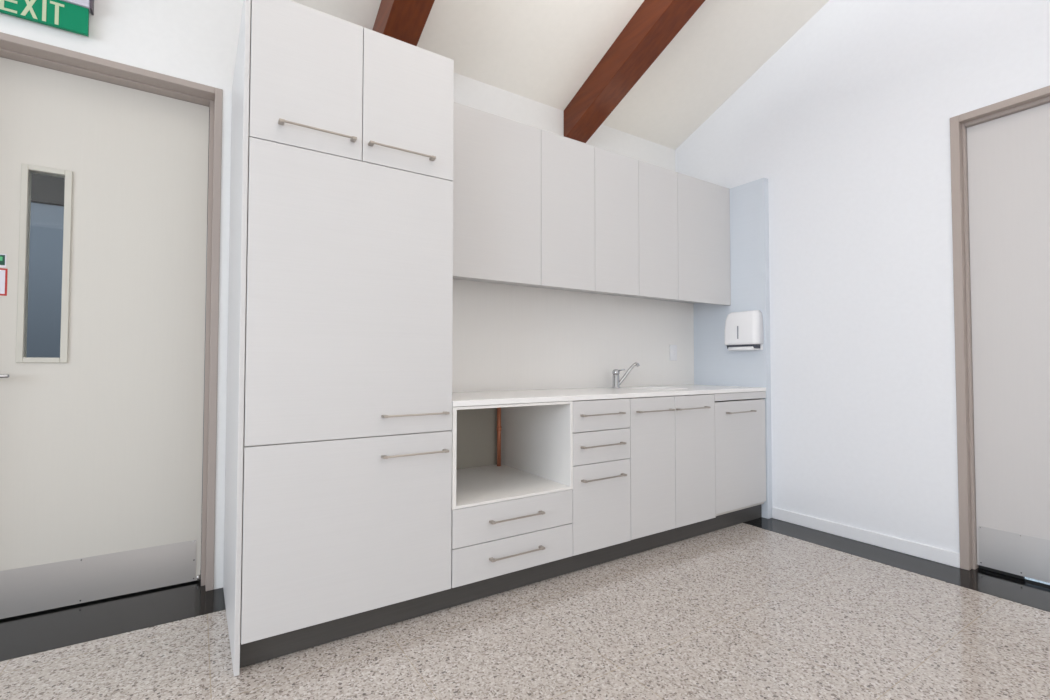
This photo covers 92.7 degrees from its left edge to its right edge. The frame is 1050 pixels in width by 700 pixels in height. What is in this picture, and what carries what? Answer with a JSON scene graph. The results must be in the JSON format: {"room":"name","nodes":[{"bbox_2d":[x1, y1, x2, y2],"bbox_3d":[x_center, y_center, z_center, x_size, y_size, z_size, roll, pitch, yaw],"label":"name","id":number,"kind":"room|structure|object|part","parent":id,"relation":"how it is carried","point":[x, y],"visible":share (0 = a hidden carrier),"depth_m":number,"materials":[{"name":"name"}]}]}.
{"room":"staff kitchenette","nodes":[
{"label":"staff kitchenette","id":0,"kind":"room"},
{"bbox_2d":[0,0,674,588],"bbox_3d":[-1.983,-0.375,2.016,8.000,2.980,0.351,1,-2,-33],"label":"wall","id":1,"kind":"structure","parent":0,"point":[196,41],"depth_m":2.38,"materials":[{"name":"paint"}]},
{"bbox_2d":[0,0,93,36],"bbox_3d":[-2.081,-1.465,1.983,0.564,0.252,0.048,1,-2,-33],"label":"exit sign","id":2,"kind":"object","parent":1,"relation":"attached to","point":[68,15],"visible":1,"depth_m":2.06,"materials":[{"name":"green plastic"}]},
{"bbox_2d":[0,32,222,618],"bbox_3d":[-1.929,-0.072,2.184,1.003,2.380,0.196,1,-2,-33],"label":"door","id":3,"kind":"structure","parent":1,"relation":"in","point":[107,180],"depth_m":2.25,"materials":[{"name":"beige paint"}]},
{"bbox_2d":[0,254,5,266],"bbox_3d":[-2.211,-0.373,2.064,0.102,0.055,0.002,1,-2,-33],"label":"sticker","id":4,"kind":"object","parent":3,"relation":"attached to","point":[2,256],"visible":1,"depth_m":2.09,"materials":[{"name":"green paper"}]},
{"bbox_2d":[0,268,7,295],"bbox_3d":[-2.209,-0.284,2.063,0.107,0.114,0.001,1,-2,-33],"label":"notice","id":5,"kind":"object","parent":3,"relation":"attached to","point":[3,272],"visible":1,"depth_m":2.09,"materials":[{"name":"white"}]},
{"bbox_3d":[-2.191,0.105,2.024,0.165,0.052,0.069,1,-2,-33],"label":"lever handle","id":6,"kind":"part","parent":3,"relation":"part of","materials":[{"name":"silver metal"}]},
{"bbox_3d":[-2.082,-0.367,2.175,0.124,0.809,0.006,1,-2,-33],"label":"glass pane","id":7,"kind":"part","parent":3,"relation":"part of","materials":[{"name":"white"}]},
{"bbox_3d":[-1.962,1.011,2.189,0.874,0.194,0.001,1,-2,-33],"label":"kick plate","id":8,"kind":"part","parent":3,"relation":"part of","materials":[{"name":"silver metal"}]},
{"bbox_2d":[453,102,540,285],"bbox_3d":[-0.277,-0.792,2.731,0.651,0.870,0.342,1,-2,-33],"label":"upper cabinet","id":9,"kind":"object","parent":1,"relation":"attached to","point":[497,159],"visible":0.58,"depth_m":2.61,"materials":[{"name":"grey laminate"}]},
{"bbox_2d":[452,279,693,391],"bbox_3d":[0.346,-0.066,3.320,2.362,0.640,0.011,1,-2,-33],"label":"backsplash","id":10,"kind":"structure","parent":1,"relation":"attached to","point":[505,337],"depth_m":3.24,"materials":[{"name":"laminate"}]},
{"bbox_2d":[669,345,676,360],"bbox_3d":[1.132,0.020,3.815,0.073,0.120,0.018,1,-2,-33],"label":"wall switch","id":11,"kind":"object","parent":10,"relation":"attached to","point":[672,348],"visible":1,"depth_m":3.81,"materials":[{"name":"white plastic"}]},
{"bbox_2d":[510,129,638,295],"bbox_3d":[0.313,-0.781,3.118,0.758,0.870,0.342,1,-2,-33],"label":"upper cabinet","id":12,"kind":"object","parent":1,"relation":"attached to","point":[590,195],"visible":0.89,"depth_m":2.96,"materials":[{"name":"grey laminate"}]},
{"bbox_3d":[0.248,-0.788,2.882,0.390,0.870,0.018,1,-2,-33],"label":"door","id":13,"kind":"part","parent":12,"relation":"part of","materials":[{"name":"grey laminate"}]},
{"bbox_3d":[0.566,-0.782,3.090,0.366,0.870,0.018,1,-2,-33],"label":"door","id":14,"kind":"part","parent":12,"relation":"part of","materials":[{"name":"grey laminate"}]},
{"bbox_2d":[604,160,677,299],"bbox_3d":[0.786,-0.772,3.429,0.371,0.870,0.342,1,-2,-33],"label":"upper cabinet","id":15,"kind":"object","parent":1,"relation":"attached to","point":[657,186],"visible":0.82,"depth_m":3.28,"materials":[{"name":"grey laminate"}]},
{"bbox_3d":[0.875,-0.776,3.293,0.370,0.870,0.018,1,-2,-33],"label":"door","id":16,"kind":"part","parent":15,"relation":"part of","materials":[{"name":"grey laminate"}]},
{"bbox_2d":[643,172,730,305],"bbox_3d":[1.184,-0.764,3.689,0.578,0.870,0.342,1,-2,-33],"label":"upper cabinet","id":17,"kind":"object","parent":1,"relation":"attached to","point":[703,206],"visible":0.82,"depth_m":3.54,"materials":[{"name":"grey laminate"}]},
{"bbox_3d":[1.272,-0.768,3.554,0.576,0.870,0.018,1,-2,-33],"label":"door","id":18,"kind":"part","parent":17,"relation":"part of","materials":[{"name":"grey laminate"}]},
{"bbox_2d":[0,517,1049,699],"bbox_3d":[-0.732,1.122,0.096,8.035,0.122,8.450,1,-2,-33],"label":"floor","id":19,"kind":"structure","parent":0,"point":[742,611],"depth_m":1.92,"materials":[{"name":"stone"}]},
{"bbox_2d":[223,0,453,675],"bbox_3d":[-0.861,-0.076,2.271,0.802,2.396,0.840,1,-2,-33],"label":"tall cabinet","id":20,"kind":"object","parent":19,"relation":"on","point":[338,457],"visible":1,"depth_m":1.92,"materials":[{"name":"grey laminate"}]},
{"bbox_3d":[-1.198,-0.082,2.069,0.017,2.396,0.808,1,-2,-33],"label":"panel","id":21,"kind":"part","parent":20,"relation":"part of","materials":[{"name":"grey laminate"}]},
{"bbox_3d":[-0.809,-1.017,1.879,0.389,0.537,0.018,1,-2,-33],"label":"door","id":22,"kind":"part","parent":20,"relation":"part of","materials":[{"name":"grey laminate"}]},
{"bbox_3d":[-0.770,-0.818,1.869,0.273,0.010,0.033,1,-2,-33],"label":"handle","id":23,"kind":"part","parent":20,"relation":"part of","materials":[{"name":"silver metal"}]},
{"bbox_3d":[-0.646,0.678,1.940,0.782,0.670,0.018,1,-2,-33],"label":"door","id":24,"kind":"part","parent":20,"relation":"part of","materials":[{"name":"grey laminate"}]},
{"bbox_3d":[-0.646,-0.201,1.964,0.782,1.082,0.018,1,-2,-33],"label":"door","id":25,"kind":"part","parent":20,"relation":"part of","materials":[{"name":"grey laminate"}]},
{"bbox_3d":[-0.498,-0.813,2.047,0.278,0.010,0.033,1,-2,-33],"label":"handle","id":26,"kind":"part","parent":20,"relation":"part of","materials":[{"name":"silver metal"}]},
{"bbox_3d":[-0.481,-1.010,2.095,0.390,0.537,0.018,1,-2,-33],"label":"door","id":27,"kind":"part","parent":20,"relation":"part of","materials":[{"name":"grey laminate"}]},
{"bbox_3d":[-0.445,0.425,2.048,0.282,0.010,0.033,1,-2,-33],"label":"handle","id":28,"kind":"part","parent":20,"relation":"part of","materials":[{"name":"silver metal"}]},
{"bbox_3d":[-0.445,0.265,2.053,0.282,0.010,0.033,1,-2,-33],"label":"handle","id":29,"kind":"part","parent":20,"relation":"part of","materials":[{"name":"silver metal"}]},
{"bbox_2d":[240,504,761,667],"bbox_3d":[0.318,1.084,2.611,3.148,0.097,0.016,1,-2,-33],"label":"kickboard","id":30,"kind":"object","parent":19,"relation":"on","point":[258,651],"visible":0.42,"depth_m":2.21,"materials":[{"name":"grey laminate"}]},
{"bbox_2d":[450,401,572,587],"bbox_3d":[-0.219,0.697,2.608,0.660,0.873,0.733,1,-2,-33],"label":"base cabinet","id":31,"kind":"object","parent":19,"relation":"on","point":[514,515],"visible":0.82,"depth_m":2.47,"materials":[{"name":"white laminate"}]},
{"bbox_3d":[-0.412,0.488,2.913,0.627,0.415,0.008,1,-2,-33],"label":"panel","id":32,"kind":"part","parent":31,"relation":"part of","materials":[{"name":"grey laminate"}]},
{"bbox_2d":[497,408,500,465],"bbox_3d":[-0.157,0.491,3.021,0.029,0.414,0.029,1,-2,-33],"label":"copper pipe","id":33,"kind":"object","parent":31,"relation":"in","point":[498,409],"visible":0.83,"depth_m":3.01,"materials":[{"name":"brown metal"}]},
{"bbox_3d":[-0.041,0.944,2.330,0.658,0.161,0.018,1,-2,-33],"label":"drawer","id":34,"kind":"part","parent":31,"relation":"part of","materials":[{"name":"grey laminate"}]},
{"bbox_3d":[-0.041,0.777,2.334,0.658,0.166,0.018,1,-2,-33],"label":"drawer","id":35,"kind":"part","parent":31,"relation":"part of","materials":[{"name":"grey laminate"}]},
{"bbox_3d":[-0.033,0.937,2.305,0.288,0.010,0.033,1,-2,-33],"label":"handle","id":36,"kind":"part","parent":31,"relation":"part of","materials":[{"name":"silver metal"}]},
{"bbox_3d":[-0.033,0.772,2.309,0.288,0.010,0.033,1,-2,-33],"label":"handle","id":37,"kind":"part","parent":31,"relation":"part of","materials":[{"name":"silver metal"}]},
{"bbox_2d":[452,384,765,406],"bbox_3d":[0.510,0.259,3.061,2.362,0.024,0.608,1,-2,-33],"label":"countertop","id":38,"kind":"structure","parent":31,"relation":"on","point":[575,394],"depth_m":2.74,"materials":[{"name":"white laminate"}]},
{"bbox_2d":[612,362,639,387],"bbox_3d":[0.675,0.168,3.339,0.198,0.172,0.059,0,-2,-6],"label":"mixer tap","id":39,"kind":"object","parent":38,"relation":"on","point":[616,383],"visible":0.99,"depth_m":3.32,"materials":[{"name":"silver metal"}]},
{"bbox_3d":[0.619,0.144,3.322,0.081,0.037,0.047,-1,-2,39],"label":"lever","id":40,"kind":"part","parent":39,"relation":"part of","materials":[{"name":"silver metal"}]},
{"bbox_3d":[0.690,0.163,3.351,0.167,0.160,0.023,0,-2,-12],"label":"spout","id":41,"kind":"part","parent":39,"relation":"part of","materials":[{"name":"silver metal"}]},
{"bbox_2d":[632,387,687,397],"bbox_3d":[0.875,0.331,3.290,0.284,0.161,0.294,1,-2,-33],"label":"sink","id":42,"kind":"object","parent":38,"relation":"in","point":[650,388],"visible":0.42,"depth_m":3.32,"materials":[{"name":"white metal"}]},
{"bbox_2d":[572,398,630,555],"bbox_3d":[0.255,0.703,2.855,0.400,0.874,0.627,1,-2,-33],"label":"base cabinet","id":43,"kind":"object","parent":19,"relation":"on","point":[601,427],"visible":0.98,"depth_m":2.62,"materials":[{"name":"grey laminate"}]},
{"bbox_3d":[0.404,0.812,2.625,0.400,0.443,0.018,1,-2,-33],"label":"drawer","id":44,"kind":"part","parent":43,"relation":"part of","materials":[{"name":"grey laminate"}]},
{"bbox_3d":[0.404,0.506,2.634,0.400,0.163,0.018,1,-2,-33],"label":"drawer","id":45,"kind":"part","parent":43,"relation":"part of","materials":[{"name":"grey laminate"}]},
{"bbox_3d":[0.404,0.342,2.638,0.400,0.158,0.018,1,-2,-33],"label":"drawer","id":46,"kind":"part","parent":43,"relation":"part of","materials":[{"name":"grey laminate"}]},
{"bbox_3d":[0.412,0.496,2.609,0.292,0.010,0.033,1,-2,-33],"label":"handle","id":47,"kind":"part","parent":43,"relation":"part of","materials":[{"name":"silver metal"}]},
{"bbox_3d":[0.411,0.336,2.612,0.288,0.010,0.033,1,-2,-33],"label":"handle","id":48,"kind":"part","parent":43,"relation":"part of","materials":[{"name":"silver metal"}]},
{"bbox_3d":[0.415,0.666,2.606,0.294,0.010,0.033,1,-2,-33],"label":"handle","id":49,"kind":"part","parent":43,"relation":"part of","materials":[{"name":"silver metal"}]},
{"bbox_2d":[629,394,715,539],"bbox_3d":[0.731,0.713,3.167,0.734,0.874,0.627,1,-2,-33],"label":"base cabinet","id":50,"kind":"object","parent":19,"relation":"on","point":[672,438],"visible":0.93,"depth_m":2.91,"materials":[{"name":"grey laminate"}]},
{"bbox_3d":[0.724,0.653,2.840,0.361,0.768,0.018,1,-2,-33],"label":"door","id":51,"kind":"part","parent":50,"relation":"part of","materials":[{"name":"grey laminate"}]},
{"bbox_3d":[0.742,0.344,2.830,0.285,0.010,0.033,1,-2,-33],"label":"handle","id":52,"kind":"part","parent":50,"relation":"part of","materials":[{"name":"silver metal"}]},
{"bbox_3d":[1.014,0.351,3.007,0.280,0.010,0.033,1,-2,-33],"label":"handle","id":53,"kind":"part","parent":50,"relation":"part of","materials":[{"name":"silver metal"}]},
{"bbox_3d":[1.032,0.659,3.042,0.369,0.768,0.018,1,-2,-33],"label":"door","id":54,"kind":"part","parent":50,"relation":"part of","materials":[{"name":"grey laminate"}]},
{"bbox_2d":[714,391,765,515],"bbox_3d":[1.273,0.723,3.524,0.558,0.874,0.625,1,-2,-33],"label":"base cabinet","id":55,"kind":"object","parent":19,"relation":"on","point":[740,441],"visible":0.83,"depth_m":3.28,"materials":[{"name":"grey laminate"}]},
{"bbox_3d":[1.423,0.304,3.308,0.558,0.046,0.018,1,-2,-33],"label":"rail","id":56,"kind":"part","parent":55,"relation":"part of","materials":[{"name":"grey laminate"}]},
{"bbox_3d":[1.416,0.406,3.273,0.288,0.010,0.033,1,-2,-33],"label":"handle","id":57,"kind":"part","parent":55,"relation":"part of","materials":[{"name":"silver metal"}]},
{"bbox_2d":[291,0,828,149],"bbox_3d":[-0.252,-2.555,-0.559,8.080,1.595,6.660,1,-2,-33],"label":"ceiling","id":58,"kind":"structure","parent":0,"point":[542,51],"depth_m":3.18,"materials":[{"name":"paint"}]},
{"bbox_2d":[372,0,434,45],"bbox_3d":[0.132,-2.372,1.451,0.182,1.641,3.407,1,-2,-33],"label":"roof beam","id":59,"kind":"structure","parent":58,"relation":"attached to","point":[402,20],"depth_m":2.55,"materials":[{"name":"brown wood"}]},
{"bbox_2d":[564,0,704,142],"bbox_3d":[1.284,-2.350,2.207,0.182,1.641,3.407,1,-2,-33],"label":"roof beam","id":60,"kind":"structure","parent":58,"relation":"attached to","point":[655,23],"depth_m":3.11,"materials":[{"name":"brown wood"}]},
{"bbox_2d":[675,0,1049,552],"bbox_3d":[3.038,-1.090,1.620,0.140,4.395,6.560,1,-2,-33],"label":"wall","id":61,"kind":"structure","parent":0,"point":[847,124],"depth_m":2.98,"materials":[{"name":"white paint"}]},
{"bbox_2d":[694,178,771,518],"bbox_3d":[1.520,-0.016,3.729,0.050,2.362,0.611,1,-2,-33],"label":"end panel","id":62,"kind":"object","parent":61,"relation":"attached to","point":[714,364],"visible":0.48,"depth_m":3.60,"materials":[{"name":"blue paint"}]},
{"bbox_2d":[724,310,763,350],"bbox_3d":[1.545,-0.137,3.553,0.104,0.280,0.250,1,-2,-33],"label":"dispenser","id":63,"kind":"object","parent":62,"relation":"attached to","point":[744,330],"visible":1,"depth_m":3.50,"materials":[{"name":"white plastic"}]},
{"bbox_2d":[728,344,762,350],"bbox_3d":[1.553,-0.017,3.555,0.085,0.041,0.242,1,-2,-33],"label":"tray","id":64,"kind":"object","parent":63,"relation":"on","point":[731,347],"depth_m":3.50,"materials":[{"name":"white plastic"}]},
{"bbox_2d":[772,507,959,567],"bbox_3d":[1.983,1.108,3.026,0.012,0.076,1.014,1,-2,-33],"label":"baseboard","id":65,"kind":"structure","parent":61,"relation":"attached to","point":[931,553],"depth_m":2.93,"materials":[{"name":"white paint"}]},
{"bbox_2d":[950,86,1049,582],"bbox_3d":[2.595,-0.061,2.250,0.138,2.371,1.008,1,-2,-33],"label":"door","id":66,"kind":"structure","parent":61,"relation":"in","point":[1000,151],"depth_m":2.53,"materials":[{"name":"beige paint"}]},
{"bbox_3d":[2.588,1.000,2.229,0.001,0.202,0.869,1,-2,-33],"label":"kick plate","id":67,"kind":"part","parent":66,"relation":"part of","materials":[{"name":"silver metal"}]}
]}

